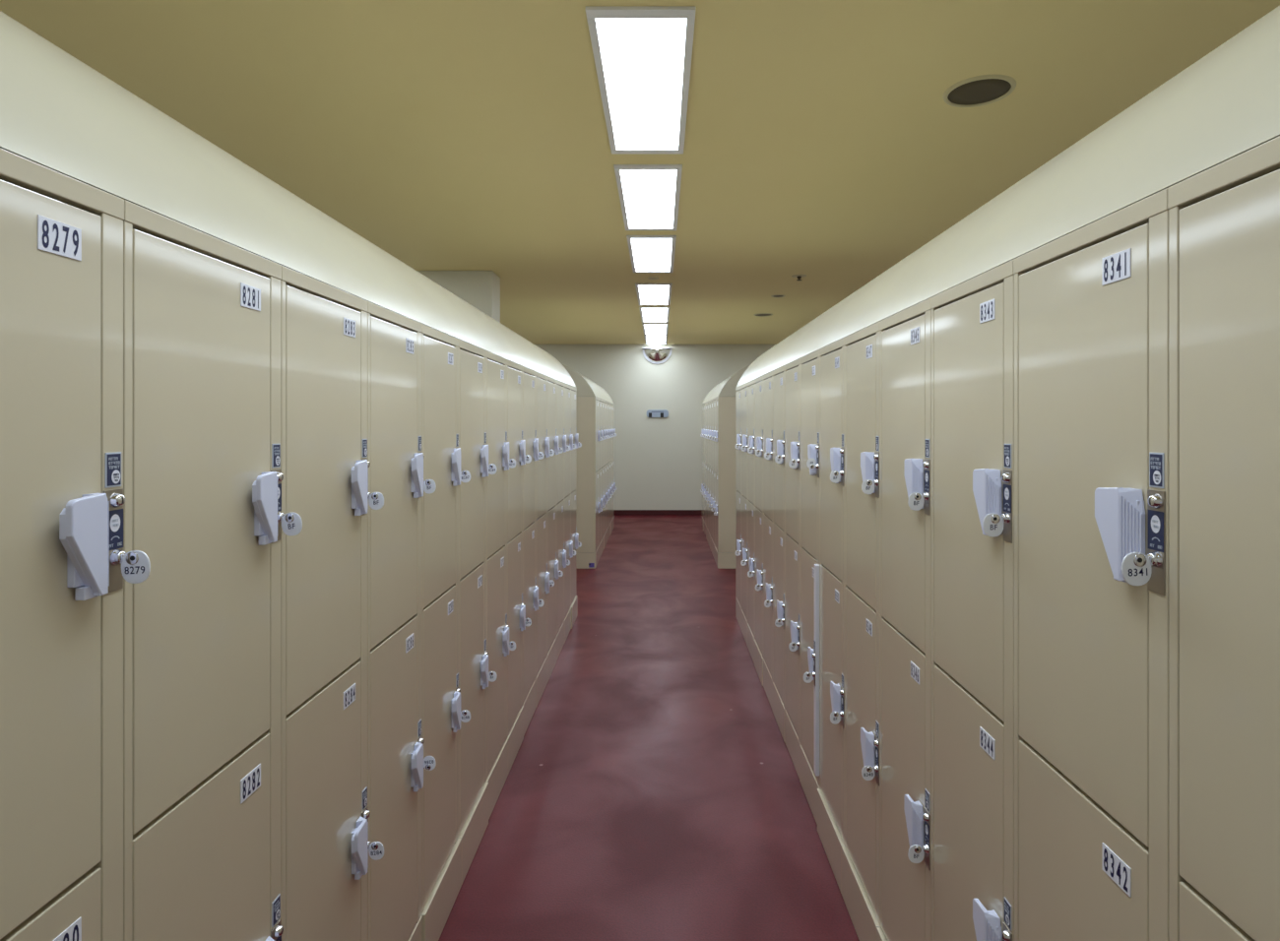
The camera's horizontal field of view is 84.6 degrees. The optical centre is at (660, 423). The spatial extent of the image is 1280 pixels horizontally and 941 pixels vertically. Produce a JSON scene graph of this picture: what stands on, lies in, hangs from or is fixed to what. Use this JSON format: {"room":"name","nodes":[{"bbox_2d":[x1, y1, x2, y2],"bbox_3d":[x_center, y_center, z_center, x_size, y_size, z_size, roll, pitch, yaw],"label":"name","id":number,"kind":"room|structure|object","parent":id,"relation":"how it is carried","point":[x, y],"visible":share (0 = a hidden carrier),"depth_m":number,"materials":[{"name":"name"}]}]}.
{"room":"locker room","nodes":[
{"label":"locker room","id":0,"kind":"room"},
{"bbox_2d":[417,270,500,322],"bbox_3d":[-1.880,0.110,6.055,0.940,2.781,0.290,0,0,0],"label":"wall pillar","id":1,"kind":"structure","parent":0,"point":[480,289],"depth_m":5.91,"materials":[{"name":"paint"}]},
{"bbox_2d":[0,0,1279,344],"bbox_3d":[0.000,-1.341,5.115,6.600,0.120,12.830,0,0,0],"label":"ceiling","id":2,"kind":"structure","parent":0,"point":[822,141],"depth_m":2.96,"materials":[{"name":"paint"}]},
{"bbox_2d":[585,5,696,154],"bbox_3d":[-0.060,-1.275,2.740,0.339,0.012,1.160,0,0,0],"label":"recessed light","id":3,"kind":"object","parent":2,"relation":"in","point":[642,54],"visible":1,"depth_m":2.54,"materials":[{"name":"white plastic"}]},
{"bbox_2d":[613,164,682,230],"bbox_3d":[-0.060,-1.275,4.060,0.339,0.012,1.160,0,0,0],"label":"recessed light","id":4,"kind":"object","parent":2,"relation":"in","point":[649,194],"visible":1,"depth_m":3.92,"materials":[{"name":"white plastic"}]},
{"bbox_2d":[626,235,676,272],"bbox_3d":[-0.060,-1.275,5.370,0.339,0.012,1.160,0,0,0],"label":"recessed light","id":5,"kind":"object","parent":2,"relation":"in","point":[648,253],"visible":1,"depth_m":5.25,"materials":[{"name":"white plastic"}]},
{"bbox_2d":[635,283,672,305],"bbox_3d":[-0.060,-1.275,7.020,0.339,0.012,1.160,0,0,0],"label":"recessed light","id":6,"kind":"object","parent":2,"relation":"in","point":[647,293],"visible":1,"depth_m":6.93,"materials":[{"name":"white plastic"}]},
{"bbox_2d":[639,306,669,322],"bbox_3d":[-0.060,-1.275,8.310,0.339,0.012,1.160,0,0,0],"label":"recessed light","id":7,"kind":"object","parent":2,"relation":"in","point":[649,314],"visible":1,"depth_m":8.25,"materials":[{"name":"white plastic"}]},
{"bbox_2d":[641,308,667,321],"bbox_3d":[-0.060,-1.276,8.310,0.287,0.005,1.066,0,0,0],"label":"diffuser","id":8,"kind":"object","parent":7,"relation":"attached to","point":[648,314],"depth_m":8.28,"materials":[{"name":"white plastic"}]},
{"bbox_2d":[641,322,668,334],"bbox_3d":[-0.060,-1.275,9.580,0.339,0.012,1.160,0,0,0],"label":"recessed light","id":9,"kind":"object","parent":2,"relation":"in","point":[648,328],"visible":1,"depth_m":9.45,"materials":[{"name":"white plastic"}]},
{"bbox_2d":[643,334,667,344],"bbox_3d":[-0.060,-1.275,10.805,0.339,0.012,1.160,0,0,0],"label":"recessed light","id":10,"kind":"object","parent":2,"relation":"in","point":[649,339],"visible":1,"depth_m":10.67,"materials":[{"name":"white plastic"}]},
{"bbox_2d":[645,335,665,343],"bbox_3d":[-0.060,-1.276,10.805,0.287,0.005,1.066,0,0,0],"label":"diffuser","id":11,"kind":"object","parent":10,"relation":"attached to","point":[649,339],"depth_m":10.72,"materials":[{"name":"white plastic"}]},
{"bbox_2d":[753,313,772,317],"bbox_3d":[1.219,-1.276,8.303,0.230,0.010,0.230,0,0,0],"label":"ceiling speaker","id":12,"kind":"object","parent":2,"relation":"attached to","point":[757,314],"visible":1,"depth_m":8.28,"materials":[{"name":"beige metal"}]},
{"bbox_2d":[770,294,785,297],"bbox_3d":[1.191,-1.278,7.082,0.144,0.006,0.144,0,0,0],"label":"recessed light","id":13,"kind":"object","parent":2,"relation":"in","point":[775,295],"visible":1,"depth_m":7.07,"materials":[{"name":"beige metal"}]},
{"bbox_2d":[791,274,806,280],"bbox_3d":[1.212,-1.262,6.125,0.128,0.039,0.128,0,0,0],"label":"sprinkler head","id":14,"kind":"object","parent":2,"relation":"attached to","point":[799,277],"visible":1,"depth_m":6.11},
{"bbox_2d":[942,74,1016,107],"bbox_3d":[1.229,-1.276,2.714,0.260,0.010,0.260,0,0,0],"label":"ceiling speaker","id":15,"kind":"object","parent":2,"relation":"attached to","point":[984,90],"visible":1,"depth_m":2.71,"materials":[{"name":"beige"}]},
{"bbox_2d":[438,515,859,940],"bbox_3d":[0.000,1.560,5.115,6.600,0.120,12.830,0,0,0],"label":"floor","id":16,"kind":"structure","parent":0,"point":[652,790],"depth_m":2.89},
{"bbox_2d":[0,147,126,940],"bbox_3d":[-1.188,0.613,0.675,1.121,1.768,0.354,0,0,0],"label":"locker","id":17,"kind":"object","parent":16,"relation":"on","point":[62,499],"visible":1,"depth_m":0.76,"materials":[{"name":"metal"}]},
{"bbox_2d":[121,550,150,583],"bbox_3d":[-0.624,0.172,0.837,0.034,0.040,0.005,0,0,0],"label":"key","id":18,"kind":"object","parent":17,"relation":"attached to","point":[136,564],"visible":1,"depth_m":0.84,"materials":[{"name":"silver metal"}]},
{"bbox_2d":[123,199,284,940],"bbox_3d":[-1.188,0.613,1.030,1.121,1.768,0.354,0,0,0],"label":"locker","id":19,"kind":"object","parent":16,"relation":"on","point":[203,477],"visible":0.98,"depth_m":0.99,"materials":[{"name":"metal"}]},
{"bbox_2d":[0,10,575,387],"bbox_3d":[-1.200,-0.458,2.983,1.100,0.371,4.970,0,0,0],"label":"locker top","id":20,"kind":"object","parent":19,"relation":"on","point":[58,113],"visible":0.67,"depth_m":1.06,"materials":[{"name":"paint"}]},
{"bbox_2d":[281,512,302,535],"bbox_3d":[-0.624,0.172,1.192,0.035,0.040,0.005,0,0,0],"label":"key","id":21,"kind":"object","parent":19,"relation":"attached to","point":[291,524],"visible":1,"depth_m":1.19,"materials":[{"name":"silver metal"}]},
{"bbox_2d":[280,265,370,940],"bbox_3d":[-1.188,0.613,1.385,1.121,1.768,0.354,0,0,0],"label":"locker","id":22,"kind":"object","parent":16,"relation":"on","point":[325,844],"visible":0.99,"depth_m":1.36,"materials":[{"name":"metal"}]},
{"bbox_2d":[368,841,383,860],"bbox_3d":[-0.624,0.942,1.547,0.035,0.040,0.005,0,0,0],"label":"key","id":23,"kind":"object","parent":22,"relation":"attached to","point":[376,849],"visible":1,"depth_m":1.55,"materials":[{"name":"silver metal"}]},
{"bbox_2d":[368,492,383,510],"bbox_3d":[-0.624,0.172,1.547,0.034,0.040,0.005,0,0,0],"label":"key","id":24,"kind":"object","parent":22,"relation":"attached to","point":[376,499],"visible":1,"depth_m":1.55,"materials":[{"name":"silver metal"}]},
{"bbox_2d":[367,301,424,940],"bbox_3d":[-1.188,0.613,1.740,1.121,1.768,0.354,0,0,0],"label":"locker","id":25,"kind":"object","parent":16,"relation":"on","point":[395,457],"visible":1,"depth_m":1.72,"materials":[{"name":"metal"}]},
{"bbox_2d":[423,479,436,494],"bbox_3d":[-0.624,0.172,1.902,0.034,0.040,0.005,0,0,0],"label":"key","id":26,"kind":"object","parent":25,"relation":"attached to","point":[429,486],"visible":0.94,"depth_m":1.90,"materials":[{"name":"silver metal"}]},
{"bbox_2d":[423,756,436,770],"bbox_3d":[-0.624,0.920,1.902,0.035,0.040,0.005,0,0,0],"label":"key","id":27,"kind":"object","parent":25,"relation":"attached to","point":[429,763],"visible":0.92,"depth_m":1.90,"materials":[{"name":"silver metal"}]},
{"bbox_2d":[421,323,461,940],"bbox_3d":[-1.188,0.613,2.095,1.121,1.768,0.354,0,0,0],"label":"locker","id":28,"kind":"object","parent":16,"relation":"on","point":[441,845],"visible":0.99,"depth_m":2.07,"materials":[{"name":"metal"}]},
{"bbox_2d":[460,709,470,722],"bbox_3d":[-0.624,0.942,2.257,0.035,0.040,0.005,0,0,0],"label":"key","id":29,"kind":"object","parent":28,"relation":"attached to","point":[465,715],"visible":0.92,"depth_m":2.26,"materials":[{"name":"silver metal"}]},
{"bbox_2d":[460,470,470,482],"bbox_3d":[-0.624,0.172,2.257,0.035,0.040,0.005,0,0,0],"label":"key","id":30,"kind":"object","parent":28,"relation":"attached to","point":[465,475],"visible":0.88,"depth_m":2.26,"materials":[{"name":"silver metal"}]},
{"bbox_2d":[458,339,488,885],"bbox_3d":[-1.188,0.613,2.450,1.121,1.768,0.354,0,0,0],"label":"locker","id":31,"kind":"object","parent":16,"relation":"on","point":[473,655],"visible":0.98,"depth_m":2.44,"materials":[{"name":"metal"}]},
{"bbox_2d":[488,463,496,474],"bbox_3d":[-0.624,0.172,2.612,0.034,0.040,0.005,0,0,0],"label":"key","id":32,"kind":"object","parent":31,"relation":"attached to","point":[491,468],"visible":0.91,"depth_m":2.61,"materials":[{"name":"silver metal"}]},
{"bbox_2d":[488,671,496,682],"bbox_3d":[-0.624,0.942,2.612,0.034,0.040,0.005,0,0,0],"label":"key","id":33,"kind":"object","parent":31,"relation":"attached to","point":[491,674],"visible":0.91,"depth_m":2.61,"materials":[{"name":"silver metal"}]},
{"bbox_2d":[486,350,509,819],"bbox_3d":[-1.188,0.613,2.805,1.121,1.768,0.354,0,0,0],"label":"locker","id":34,"kind":"object","parent":16,"relation":"on","point":[497,629],"visible":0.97,"depth_m":2.80,"materials":[{"name":"metal"}]},
{"bbox_2d":[509,458,515,468],"bbox_3d":[-0.624,0.172,2.967,0.034,0.039,0.005,0,0,0],"label":"key","id":35,"kind":"object","parent":34,"relation":"attached to","point":[512,463],"visible":0.88,"depth_m":2.97,"materials":[{"name":"silver metal"}]},
{"bbox_2d":[509,641,515,650],"bbox_3d":[-0.624,0.942,2.967,0.034,0.040,0.005,0,0,0],"label":"key","id":36,"kind":"object","parent":34,"relation":"attached to","point":[512,645],"visible":0.93,"depth_m":2.97,"materials":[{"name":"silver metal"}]},
{"bbox_2d":[507,359,525,773],"bbox_3d":[-1.188,0.613,3.160,1.121,1.768,0.354,0,0,0],"label":"locker","id":37,"kind":"object","parent":16,"relation":"on","point":[516,609],"visible":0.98,"depth_m":3.16,"materials":[{"name":"metal"}]},
{"bbox_2d":[525,454,531,463],"bbox_3d":[-0.624,0.172,3.322,0.034,0.040,0.005,0,0,0],"label":"key","id":38,"kind":"object","parent":37,"relation":"attached to","point":[528,457],"visible":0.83,"depth_m":3.32,"materials":[{"name":"silver metal"}]},
{"bbox_2d":[525,618,531,626],"bbox_3d":[-0.624,0.942,3.322,0.035,0.040,0.005,0,0,0],"label":"key","id":39,"kind":"object","parent":37,"relation":"attached to","point":[528,620],"visible":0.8,"depth_m":3.32,"materials":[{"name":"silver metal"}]},
{"bbox_2d":[522,366,538,735],"bbox_3d":[-1.188,0.613,3.515,1.121,1.768,0.354,0,0,0],"label":"locker","id":40,"kind":"object","parent":16,"relation":"on","point":[530,589],"visible":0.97,"depth_m":3.49,"materials":[{"name":"metal"}]},
{"bbox_2d":[538,451,543,459],"bbox_3d":[-0.624,0.172,3.677,0.034,0.040,0.005,0,0,0],"label":"key","id":41,"kind":"object","parent":40,"relation":"attached to","point":[541,454],"visible":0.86,"depth_m":3.68,"materials":[{"name":"silver metal"}]},
{"bbox_2d":[535,372,549,706],"bbox_3d":[-1.188,0.613,3.870,1.121,1.768,0.354,0,0,0],"label":"locker","id":42,"kind":"object","parent":16,"relation":"on","point":[543,576],"visible":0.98,"depth_m":3.87,"materials":[{"name":"metal"}]},
{"bbox_2d":[547,376,558,681],"bbox_3d":[-1.188,0.613,4.226,1.121,1.768,0.354,0,0,0],"label":"locker","id":43,"kind":"object","parent":16,"relation":"on","point":[552,563],"visible":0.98,"depth_m":4.22,"materials":[{"name":"metal"}]},
{"bbox_2d":[556,380,566,660],"bbox_3d":[-1.188,0.613,4.580,1.121,1.768,0.354,0,0,0],"label":"locker","id":44,"kind":"object","parent":16,"relation":"on","point":[560,551],"visible":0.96,"depth_m":4.60,"materials":[{"name":"metal"}]},
{"bbox_2d":[564,383,573,642],"bbox_3d":[-1.188,0.613,4.936,1.121,1.768,0.354,0,0,0],"label":"locker","id":45,"kind":"object","parent":16,"relation":"on","point":[568,544],"visible":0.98,"depth_m":4.95,"materials":[{"name":"metal"}]},
{"bbox_2d":[571,385,578,629],"bbox_3d":[-1.188,0.613,5.290,1.121,1.768,0.354,0,0,0],"label":"locker","id":46,"kind":"object","parent":16,"relation":"on","point":[574,536],"visible":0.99,"depth_m":5.28,"materials":[{"name":"metal"}]},
{"bbox_2d":[576,396,595,569],"bbox_3d":[-1.215,0.615,7.250,1.100,1.770,0.022,0,0,0],"label":"end panel","id":47,"kind":"object","parent":16,"relation":"on","point":[585,406],"visible":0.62,"depth_m":7.24,"materials":[{"name":"paint"}]},
{"bbox_2d":[595,396,600,568],"bbox_3d":[-1.203,0.613,7.441,1.121,1.768,0.354,0,0,0],"label":"locker","id":48,"kind":"object","parent":16,"relation":"on","point":[598,432],"visible":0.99,"depth_m":7.43,"materials":[{"name":"metal"}]},
{"bbox_2d":[561,364,613,403],"bbox_3d":[-1.215,-0.458,8.673,1.100,0.371,2.862,0,0,0],"label":"locker top","id":49,"kind":"object","parent":48,"relation":"on","point":[585,387],"visible":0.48,"depth_m":7.24,"materials":[{"name":"paint"}]},
{"bbox_2d":[598,397,602,560],"bbox_3d":[-1.203,0.613,7.796,1.121,1.768,0.354,0,0,0],"label":"locker","id":50,"kind":"object","parent":16,"relation":"on","point":[600,400],"visible":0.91,"depth_m":7.80,"materials":[{"name":"metal"}]},
{"bbox_2d":[601,399,605,554],"bbox_3d":[-1.203,0.613,8.152,1.121,1.768,0.354,0,0,0],"label":"locker","id":51,"kind":"object","parent":16,"relation":"on","point":[604,431],"visible":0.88,"depth_m":8.21,"materials":[{"name":"metal"}]},
{"bbox_2d":[603,400,607,547],"bbox_3d":[-1.203,0.613,8.507,1.121,1.768,0.354,0,0,0],"label":"locker","id":52,"kind":"object","parent":16,"relation":"on","point":[605,402],"visible":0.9,"depth_m":8.50,"materials":[{"name":"metal"}]},
{"bbox_2d":[606,401,609,542],"bbox_3d":[-1.203,0.613,8.861,1.121,1.768,0.354,0,0,0],"label":"locker","id":53,"kind":"object","parent":16,"relation":"on","point":[608,489],"visible":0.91,"depth_m":8.95,"materials":[{"name":"metal"}]},
{"bbox_2d":[608,402,611,537],"bbox_3d":[-1.203,0.613,9.216,1.121,1.768,0.354,0,0,0],"label":"locker","id":54,"kind":"object","parent":16,"relation":"on","point":[609,487],"visible":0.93,"depth_m":9.31,"materials":[{"name":"metal"}]},
{"bbox_2d":[610,402,613,534],"bbox_3d":[-1.203,0.613,9.572,1.121,1.768,0.354,0,0,0],"label":"locker","id":55,"kind":"object","parent":16,"relation":"on","point":[611,484],"visible":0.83,"depth_m":9.65,"materials":[{"name":"metal"}]},
{"bbox_2d":[612,403,615,529],"bbox_3d":[-1.203,0.613,9.927,1.121,1.768,0.354,0,0,0],"label":"locker","id":56,"kind":"object","parent":16,"relation":"on","point":[613,483],"visible":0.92,"depth_m":9.92,"materials":[{"name":"metal"}]},
{"bbox_2d":[701,403,703,529],"bbox_3d":[1.138,0.613,9.927,1.121,1.768,0.354,0,0,0],"label":"locker","id":57,"kind":"object","parent":16,"relation":"on","point":[702,404],"visible":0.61,"depth_m":9.94,"materials":[{"name":"metal"}]},
{"bbox_2d":[703,402,704,533],"bbox_3d":[1.138,0.613,9.572,1.121,1.768,0.354,0,0,0],"label":"locker","id":58,"kind":"object","parent":16,"relation":"on","point":[704,403],"visible":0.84,"depth_m":9.50,"materials":[{"name":"metal"}]},
{"bbox_2d":[704,401,706,538],"bbox_3d":[1.138,0.613,9.216,1.121,1.768,0.354,0,0,0],"label":"locker","id":59,"kind":"object","parent":16,"relation":"on","point":[706,402],"visible":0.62,"depth_m":9.10,"materials":[{"name":"metal"}]},
{"bbox_2d":[705,401,708,543],"bbox_3d":[1.138,0.613,8.861,1.121,1.768,0.354,0,0,0],"label":"locker","id":60,"kind":"object","parent":16,"relation":"on","point":[707,429],"visible":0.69,"depth_m":8.73,"materials":[{"name":"metal"}]},
{"bbox_2d":[707,400,710,548],"bbox_3d":[1.138,0.613,8.507,1.121,1.768,0.354,0,0,0],"label":"locker","id":61,"kind":"object","parent":16,"relation":"on","point":[709,430],"visible":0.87,"depth_m":8.39,"materials":[{"name":"metal"}]},
{"bbox_2d":[710,399,712,553],"bbox_3d":[1.138,0.613,8.152,1.121,1.768,0.354,0,0,0],"label":"locker","id":62,"kind":"object","parent":16,"relation":"on","point":[711,400],"visible":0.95,"depth_m":8.07,"materials":[{"name":"metal"}]},
{"bbox_2d":[712,397,715,558],"bbox_3d":[1.138,0.613,7.796,1.121,1.768,0.354,0,0,0],"label":"locker","id":63,"kind":"object","parent":16,"relation":"on","point":[714,400],"visible":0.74,"depth_m":7.78,"materials":[{"name":"metal"}]},
{"bbox_2d":[714,396,717,567],"bbox_3d":[1.138,0.613,7.441,1.121,1.768,0.354,0,0,0],"label":"locker","id":64,"kind":"object","parent":16,"relation":"on","point":[716,431],"visible":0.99,"depth_m":7.38,"materials":[{"name":"metal"}]},
{"bbox_2d":[702,365,749,403],"bbox_3d":[1.150,-0.458,8.673,1.100,0.371,2.862,0,0,0],"label":"locker top","id":65,"kind":"object","parent":64,"relation":"on","point":[727,388],"visible":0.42,"depth_m":7.24,"materials":[{"name":"paint"}]},
{"bbox_2d":[717,396,735,569],"bbox_3d":[1.150,0.615,7.252,1.100,1.770,0.019,0,0,0],"label":"end panel","id":66,"kind":"object","parent":16,"relation":"on","point":[726,405],"visible":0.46,"depth_m":7.24,"materials":[{"name":"paint"}]},
{"bbox_2d":[735,385,741,630],"bbox_3d":[1.123,0.613,5.247,1.121,1.768,0.354,0,0,0],"label":"locker","id":67,"kind":"object","parent":16,"relation":"on","point":[738,389],"visible":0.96,"depth_m":5.22,"materials":[{"name":"metal"}]},
{"bbox_2d":[741,383,747,645],"bbox_3d":[1.123,0.613,4.892,1.121,1.768,0.354,0,0,0],"label":"locker","id":68,"kind":"object","parent":16,"relation":"on","point":[744,386],"visible":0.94,"depth_m":4.85,"materials":[{"name":"metal"}]},
{"bbox_2d":[747,380,754,663],"bbox_3d":[1.123,0.613,4.537,1.121,1.768,0.354,0,0,0],"label":"locker","id":69,"kind":"object","parent":16,"relation":"on","point":[750,385],"visible":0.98,"depth_m":4.54,"materials":[{"name":"metal"}]},
{"bbox_2d":[754,375,763,686],"bbox_3d":[1.123,0.613,4.182,1.121,1.768,0.354,0,0,0],"label":"locker","id":70,"kind":"object","parent":16,"relation":"on","point":[758,382],"visible":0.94,"depth_m":4.17,"materials":[{"name":"metal"}]},
{"bbox_2d":[755,449,761,456],"bbox_3d":[0.559,0.172,4.021,0.035,0.040,0.005,0,0,0],"label":"key","id":71,"kind":"object","parent":70,"relation":"attached to","point":[757,452],"visible":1,"depth_m":4.02,"materials":[{"name":"silver metal"}]},
{"bbox_2d":[755,583,761,591],"bbox_3d":[0.559,0.942,4.021,0.035,0.040,0.005,0,0,0],"label":"key","id":72,"kind":"object","parent":70,"relation":"attached to","point":[757,587],"visible":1,"depth_m":4.02,"materials":[{"name":"silver metal"}]},
{"bbox_2d":[763,371,772,710],"bbox_3d":[1.123,0.613,3.827,1.121,1.768,0.354,0,0,0],"label":"locker","id":73,"kind":"object","parent":16,"relation":"on","point":[767,378],"visible":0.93,"depth_m":3.79,"materials":[{"name":"metal"}]},
{"bbox_2d":[764,451,770,459],"bbox_3d":[0.559,0.172,3.666,0.034,0.040,0.005,0,0,0],"label":"key","id":74,"kind":"object","parent":73,"relation":"attached to","point":[767,456],"visible":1,"depth_m":3.66,"materials":[{"name":"silver metal"}]},
{"bbox_2d":[764,599,770,607],"bbox_3d":[0.559,0.942,3.666,0.034,0.040,0.005,0,0,0],"label":"key","id":75,"kind":"object","parent":73,"relation":"attached to","point":[767,604],"visible":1,"depth_m":3.66,"materials":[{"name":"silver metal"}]},
{"bbox_2d":[772,365,784,741],"bbox_3d":[1.123,0.613,3.472,1.121,1.768,0.354,0,0,0],"label":"locker","id":76,"kind":"object","parent":16,"relation":"on","point":[778,374],"visible":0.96,"depth_m":3.45,"materials":[{"name":"metal"}]},
{"bbox_2d":[774,454,782,463],"bbox_3d":[0.559,0.172,3.311,0.034,0.040,0.005,0,0,0],"label":"key","id":77,"kind":"object","parent":76,"relation":"attached to","point":[778,459],"visible":1,"depth_m":3.31,"materials":[{"name":"silver metal"}]},
{"bbox_2d":[774,619,782,627],"bbox_3d":[0.559,0.942,3.311,0.034,0.040,0.005,0,0,0],"label":"key","id":78,"kind":"object","parent":76,"relation":"attached to","point":[778,622],"visible":1,"depth_m":3.31,"materials":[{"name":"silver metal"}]},
{"bbox_2d":[784,358,800,778],"bbox_3d":[1.123,0.613,3.117,1.121,1.768,0.354,0,0,0],"label":"locker","id":79,"kind":"object","parent":16,"relation":"on","point":[793,369],"visible":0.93,"depth_m":3.09,"materials":[{"name":"metal"}]},
{"bbox_2d":[788,458,797,468],"bbox_3d":[0.559,0.172,2.956,0.034,0.040,0.005,0,0,0],"label":"key","id":80,"kind":"object","parent":79,"relation":"attached to","point":[793,464],"visible":1,"depth_m":2.95,"materials":[{"name":"silver metal"}]},
{"bbox_2d":[788,641,797,651],"bbox_3d":[0.559,0.942,2.956,0.035,0.040,0.005,0,0,0],"label":"key","id":81,"kind":"object","parent":79,"relation":"attached to","point":[793,646],"visible":1,"depth_m":2.95,"materials":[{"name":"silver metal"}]},
{"bbox_2d":[799,349,819,825],"bbox_3d":[1.122,0.613,2.762,1.123,1.768,0.354,0,0,0],"label":"locker","id":82,"kind":"object","parent":16,"relation":"on","point":[809,363],"visible":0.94,"depth_m":2.75,"materials":[{"name":"metal"}]},
{"bbox_2d":[803,672,812,683],"bbox_3d":[0.546,0.942,2.601,0.034,0.040,0.005,0,0,0],"label":"key","id":83,"kind":"object","parent":82,"relation":"attached to","point":[807,676],"visible":1,"depth_m":2.60,"materials":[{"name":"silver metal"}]},
{"bbox_2d":[806,458,816,468],"bbox_3d":[0.559,0.150,2.601,0.034,0.040,0.005,0,0,0],"label":"key","id":84,"kind":"object","parent":82,"relation":"attached to","point":[810,463],"visible":1,"depth_m":2.60,"materials":[{"name":"silver metal"}]},
{"bbox_2d":[817,337,844,894],"bbox_3d":[1.123,0.613,2.407,1.121,1.768,0.354,0,0,0],"label":"locker","id":85,"kind":"object","parent":16,"relation":"on","point":[831,791],"visible":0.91,"depth_m":2.40,"materials":[{"name":"metal"}]},
{"bbox_2d":[830,711,840,724],"bbox_3d":[0.559,0.942,2.246,0.034,0.040,0.005,0,0,0],"label":"key","id":86,"kind":"object","parent":85,"relation":"attached to","point":[835,718],"visible":1,"depth_m":2.24,"materials":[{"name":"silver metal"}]},
{"bbox_2d":[830,470,840,483],"bbox_3d":[0.559,0.172,2.246,0.035,0.040,0.005,0,0,0],"label":"key","id":87,"kind":"object","parent":85,"relation":"attached to","point":[835,477],"visible":1,"depth_m":2.24,"materials":[{"name":"silver metal"}]},
{"bbox_2d":[841,321,880,940],"bbox_3d":[1.123,0.613,2.052,1.121,1.768,0.354,0,0,0],"label":"locker","id":88,"kind":"object","parent":16,"relation":"on","point":[861,853],"visible":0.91,"depth_m":2.03,"materials":[{"name":"metal"}]},
{"bbox_2d":[861,766,874,780],"bbox_3d":[0.559,0.942,1.891,0.034,0.040,0.005,0,0,0],"label":"key","id":89,"kind":"object","parent":88,"relation":"attached to","point":[867,773],"visible":1,"depth_m":1.89,"materials":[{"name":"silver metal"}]},
{"bbox_2d":[861,479,874,494],"bbox_3d":[0.559,0.172,1.891,0.034,0.040,0.005,0,0,0],"label":"key","id":90,"kind":"object","parent":88,"relation":"attached to","point":[867,486],"visible":1,"depth_m":1.89,"materials":[{"name":"silver metal"}]},
{"bbox_2d":[876,298,931,940],"bbox_3d":[1.123,0.613,1.697,1.121,1.768,0.354,0,0,0],"label":"locker","id":91,"kind":"object","parent":16,"relation":"on","point":[906,335],"visible":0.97,"depth_m":1.67,"materials":[{"name":"metal"}]},
{"bbox_2d":[907,844,924,863],"bbox_3d":[0.559,0.942,1.536,0.034,0.040,0.005,0,0,0],"label":"key","id":92,"kind":"object","parent":91,"relation":"attached to","point":[916,855],"visible":1,"depth_m":1.53,"materials":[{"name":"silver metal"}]},
{"bbox_2d":[907,492,924,511],"bbox_3d":[0.559,0.172,1.536,0.034,0.040,0.005,0,0,0],"label":"key","id":93,"kind":"object","parent":91,"relation":"attached to","point":[916,501],"visible":1,"depth_m":1.53,"materials":[{"name":"silver metal"}]},
{"bbox_2d":[930,259,1014,940],"bbox_3d":[1.123,0.613,1.342,1.121,1.768,0.354,0,0,0],"label":"locker","id":94,"kind":"object","parent":16,"relation":"on","point":[973,320],"visible":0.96,"depth_m":1.31,"materials":[{"name":"metal"}]},
{"bbox_2d":[982,512,1003,536],"bbox_3d":[0.559,0.172,1.181,0.034,0.040,0.005,0,0,0],"label":"key","id":95,"kind":"object","parent":94,"relation":"attached to","point":[992,525],"visible":1,"depth_m":1.18,"materials":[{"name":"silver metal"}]},
{"bbox_2d":[1013,188,1168,940],"bbox_3d":[1.123,0.613,0.987,1.121,1.768,0.354,0,0,0],"label":"locker","id":96,"kind":"object","parent":16,"relation":"on","point":[1091,302],"visible":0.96,"depth_m":0.94,"materials":[{"name":"metal"}]},
{"bbox_2d":[736,5,1279,387],"bbox_3d":[1.135,-0.458,2.940,1.100,0.371,4.970,0,0,0],"label":"locker top","id":97,"kind":"object","parent":96,"relation":"on","point":[1224,105],"visible":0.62,"depth_m":1.02,"materials":[{"name":"paint"}]},
{"bbox_2d":[1121,552,1151,585],"bbox_3d":[0.559,0.172,0.826,0.034,0.040,0.005,0,0,0],"label":"key","id":98,"kind":"object","parent":96,"relation":"attached to","point":[1136,569],"visible":1,"depth_m":0.82,"materials":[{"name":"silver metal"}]},
{"bbox_2d":[1167,135,1279,940],"bbox_3d":[1.123,0.613,0.632,1.121,1.768,0.354,0,0,0],"label":"locker","id":99,"kind":"object","parent":16,"relation":"on","point":[1224,219],"visible":1,"depth_m":0.72,"materials":[{"name":"metal"}]},
{"bbox_2d":[535,344,775,510],"bbox_3d":[0.000,0.110,11.480,6.600,2.781,0.100,0,0,0],"label":"wall","id":100,"kind":"structure","parent":0,"point":[658,461],"depth_m":11.43,"materials":[{"name":"paint"}]},
{"bbox_2d":[641,347,672,364],"bbox_3d":[-0.045,-1.085,11.374,0.480,0.249,0.112,0,0,0],"label":"mirror","id":101,"kind":"object","parent":100,"relation":"attached to","point":[657,355],"visible":1,"depth_m":11.36,"materials":[{"name":"white mirror"}]},
{"bbox_2d":[613,510,702,515],"bbox_3d":[0.000,1.458,11.424,6.400,0.085,0.012,0,0,0],"label":"baseboard","id":102,"kind":"structure","parent":100,"relation":"attached to","point":[615,512],"depth_m":11.42,"materials":[{"name":"red"}]},
{"bbox_2d":[646,409,668,417],"bbox_3d":[-0.040,-0.152,11.415,0.356,0.124,0.030,0,0,0],"label":"wall sign","id":103,"kind":"object","parent":100,"relation":"attached to","point":[651,413],"visible":1,"depth_m":11.41,"materials":[{"name":"blue"}]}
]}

